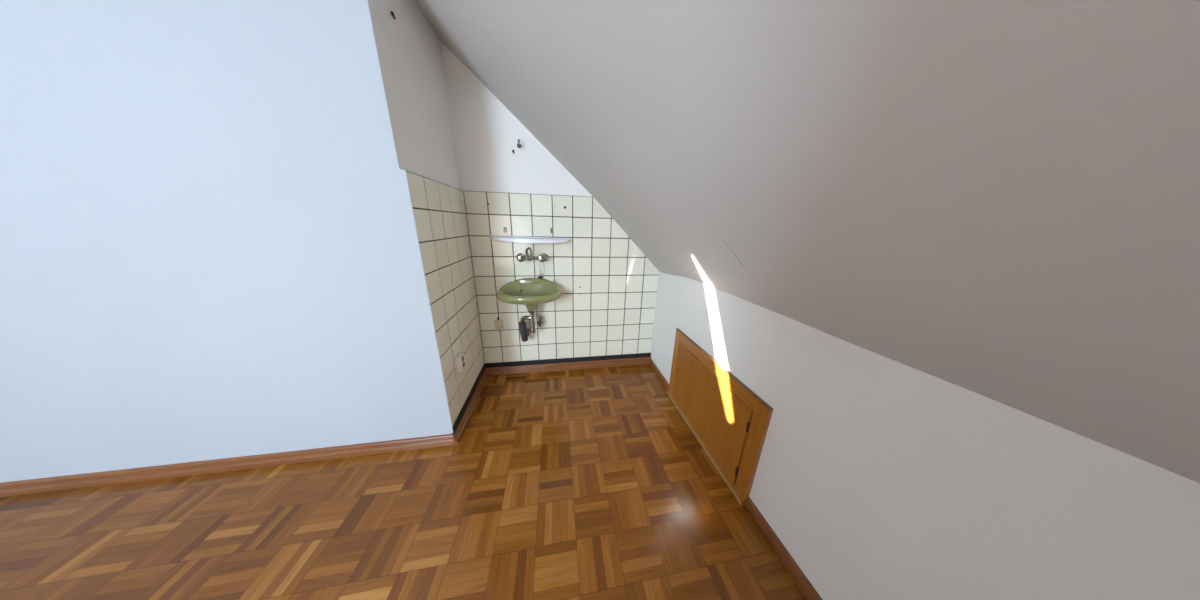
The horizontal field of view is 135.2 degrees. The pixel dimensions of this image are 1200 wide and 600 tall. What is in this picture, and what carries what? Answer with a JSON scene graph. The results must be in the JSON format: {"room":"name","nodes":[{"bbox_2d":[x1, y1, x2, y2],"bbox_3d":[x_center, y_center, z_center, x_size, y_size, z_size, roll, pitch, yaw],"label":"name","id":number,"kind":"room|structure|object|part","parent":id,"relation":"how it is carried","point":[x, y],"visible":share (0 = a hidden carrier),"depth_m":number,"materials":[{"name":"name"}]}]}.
{"room":"attic room","nodes":[
{"label":"attic room","id":0,"kind":"room"},
{"bbox_2d":[0,0,483,482],"bbox_3d":[-2.488,-0.489,1.148,3.250,2.688,0.725,-1,17,-10],"label":"wall","id":1,"kind":"structure","parent":0,"point":[229,228],"depth_m":1.02,"materials":[{"name":"white paint"}]},
{"bbox_2d":[0,434,453,497],"bbox_3d":[-2.434,0.857,1.177,3.200,0.061,0.024,-1,17,-10],"label":"baseboard","id":2,"kind":"structure","parent":1,"relation":"attached to","point":[50,484],"depth_m":1.25,"materials":[{"name":"brown wood"}]},
{"bbox_2d":[453,353,465,371],"bbox_3d":[-0.861,0.384,1.524,0.041,0.090,0.083,-1,17,-10],"label":"wall socket","id":3,"kind":"object","parent":1,"relation":"attached to","point":[459,360],"visible":1,"depth_m":1.49,"materials":[{"name":"white plastic"}]},
{"bbox_2d":[452,364,484,433],"bbox_3d":[-0.920,0.668,1.774,0.014,0.064,0.691,-1,17,-10],"label":"trim","id":4,"kind":"structure","parent":1,"relation":"attached to","point":[460,416],"depth_m":1.67,"materials":[{"name":"black tile"}]},
{"bbox_2d":[452,370,487,444],"bbox_3d":[-0.906,0.717,1.780,0.024,0.057,0.719,-1,17,-10],"label":"baseboard","id":5,"kind":"structure","parent":1,"relation":"attached to","point":[457,436],"depth_m":1.67,"materials":[{"name":"brown wood"}]},
{"bbox_2d":[0,364,806,599],"bbox_3d":[-1.419,1.364,-0.190,4.904,0.060,4.870,-1,17,-10],"label":"floor","id":6,"kind":"structure","parent":0,"point":[592,483],"depth_m":1.06,"materials":[{"name":"wood parquet"}]},
{"bbox_2d":[441,42,658,363],"bbox_3d":[-0.470,-0.661,1.879,2.184,2.698,0.120,-1,17,-10],"label":"wall","id":7,"kind":"structure","parent":0,"point":[527,190],"depth_m":1.91,"materials":[{"name":"white tile"}]},
{"bbox_2d":[494,317,503,328],"bbox_3d":[-0.821,0.188,2.009,0.068,0.103,0.015,-1,17,-10],"label":"junction cover","id":8,"kind":"object","parent":7,"relation":"attached to","point":[498,323],"visible":1,"depth_m":2.00,"materials":[{"name":"beige plastic"}]},
{"bbox_2d":[497,278,561,310],"bbox_3d":[-0.514,-0.019,1.826,0.457,0.226,0.337,-1,17,-10],"label":"basin","id":9,"kind":"object","parent":7,"relation":"attached to","point":[528,292],"visible":1,"depth_m":1.88,"materials":[{"name":"green ceramic"}]},
{"bbox_2d":[519,311,535,341],"bbox_3d":[-0.565,0.191,1.980,0.136,0.275,0.134,4,17,7],"label":"trap","id":10,"kind":"object","parent":9,"relation":"attached to","point":[524,332],"visible":0.94,"depth_m":1.93,"materials":[{"name":"silver metal"}]},
{"bbox_2d":[490,235,571,243],"bbox_3d":[-0.499,-0.440,1.807,0.592,0.044,0.135,-1,17,-10],"label":"shelf","id":11,"kind":"object","parent":7,"relation":"attached to","point":[514,239],"visible":1,"depth_m":1.77,"materials":[{"name":"white ceramic"}]},
{"bbox_2d":[516,247,547,261],"bbox_3d":[-0.508,-0.334,1.837,0.238,0.114,0.136,-1,17,-10],"label":"faucet","id":12,"kind":"object","parent":7,"relation":"attached to","point":[520,257],"visible":1,"depth_m":1.82,"materials":[{"name":"silver metal"}]},
{"bbox_3d":[-0.579,-0.309,1.820,0.059,0.059,0.062,-1,17,-10],"label":"handle","id":13,"kind":"part","parent":12,"relation":"part of","materials":[{"name":"silver metal"}]},
{"bbox_3d":[-0.517,-0.349,1.806,0.029,0.069,0.093,-12,22,-38],"label":"spout","id":14,"kind":"part","parent":12,"relation":"part of","materials":[{"name":"silver metal"}]},
{"bbox_3d":[-0.431,-0.313,1.845,0.059,0.059,0.062,-1,17,-10],"label":"handle","id":15,"kind":"part","parent":12,"relation":"part of","materials":[{"name":"silver metal"}]},
{"bbox_2d":[537,312,544,326],"bbox_3d":[-0.481,0.162,2.013,0.060,0.098,0.103,-1,17,-10],"label":"angle valve","id":16,"kind":"object","parent":7,"relation":"attached to","point":[541,315],"visible":1,"depth_m":2.02,"materials":[{"name":"silver metal"}]},
{"bbox_2d":[485,357,650,375],"bbox_3d":[-0.246,0.593,2.231,1.484,0.066,0.024,-1,17,-10],"label":"baseboard","id":17,"kind":"structure","parent":7,"relation":"attached to","point":[643,360],"depth_m":2.22,"materials":[{"name":"brown wood"}]},
{"bbox_2d":[485,353,650,367],"bbox_3d":[-0.247,0.541,2.228,1.484,0.048,0.008,-1,17,-10],"label":"trim","id":18,"kind":"structure","parent":7,"relation":"attached to","point":[638,355],"depth_m":2.21,"materials":[{"name":"black tile"}]},
{"bbox_2d":[415,0,1199,482],"bbox_3d":[-1.367,-0.355,-0.697,4.920,2.010,4.800,-1,17,-10],"label":"ceiling","id":19,"kind":"structure","parent":0,"point":[997,200],"depth_m":0.32,"materials":[{"name":"white paint"}]},
{"bbox_2d":[651,272,1199,599],"bbox_3d":[0.939,0.823,0.076,0.100,0.985,4.680,-1,17,-10],"label":"wall","id":20,"kind":"structure","parent":0,"point":[881,477],"depth_m":0.60,"materials":[{"name":"white paint"}]},
{"bbox_2d":[667,328,773,504],"bbox_3d":[0.624,0.591,1.488,0.044,0.550,0.835,-1,17,-10],"label":"access hatch","id":21,"kind":"object","parent":20,"relation":"attached to","point":[730,421],"visible":0.96,"depth_m":1.32,"materials":[{"name":"brown wood"}]},
{"bbox_3d":[0.625,0.616,1.499,0.018,0.451,0.679,-1,17,-10],"label":"door panel","id":22,"kind":"part","parent":21,"relation":"part of","materials":[{"name":"brown wood"}]},
{"bbox_3d":[0.637,0.363,1.419,0.030,0.068,0.693,-1,17,-10],"label":"frame rail","id":23,"kind":"part","parent":21,"relation":"part of","materials":[{"name":"brown wood"}]},
{"bbox_2d":[649,359,821,599],"bbox_3d":[0.670,0.913,1.288,0.018,0.053,2.300,-1,17,-10],"label":"baseboard","id":24,"kind":"structure","parent":20,"relation":"attached to","point":[792,567],"depth_m":1.00,"materials":[{"name":"brown wood"}]}
]}

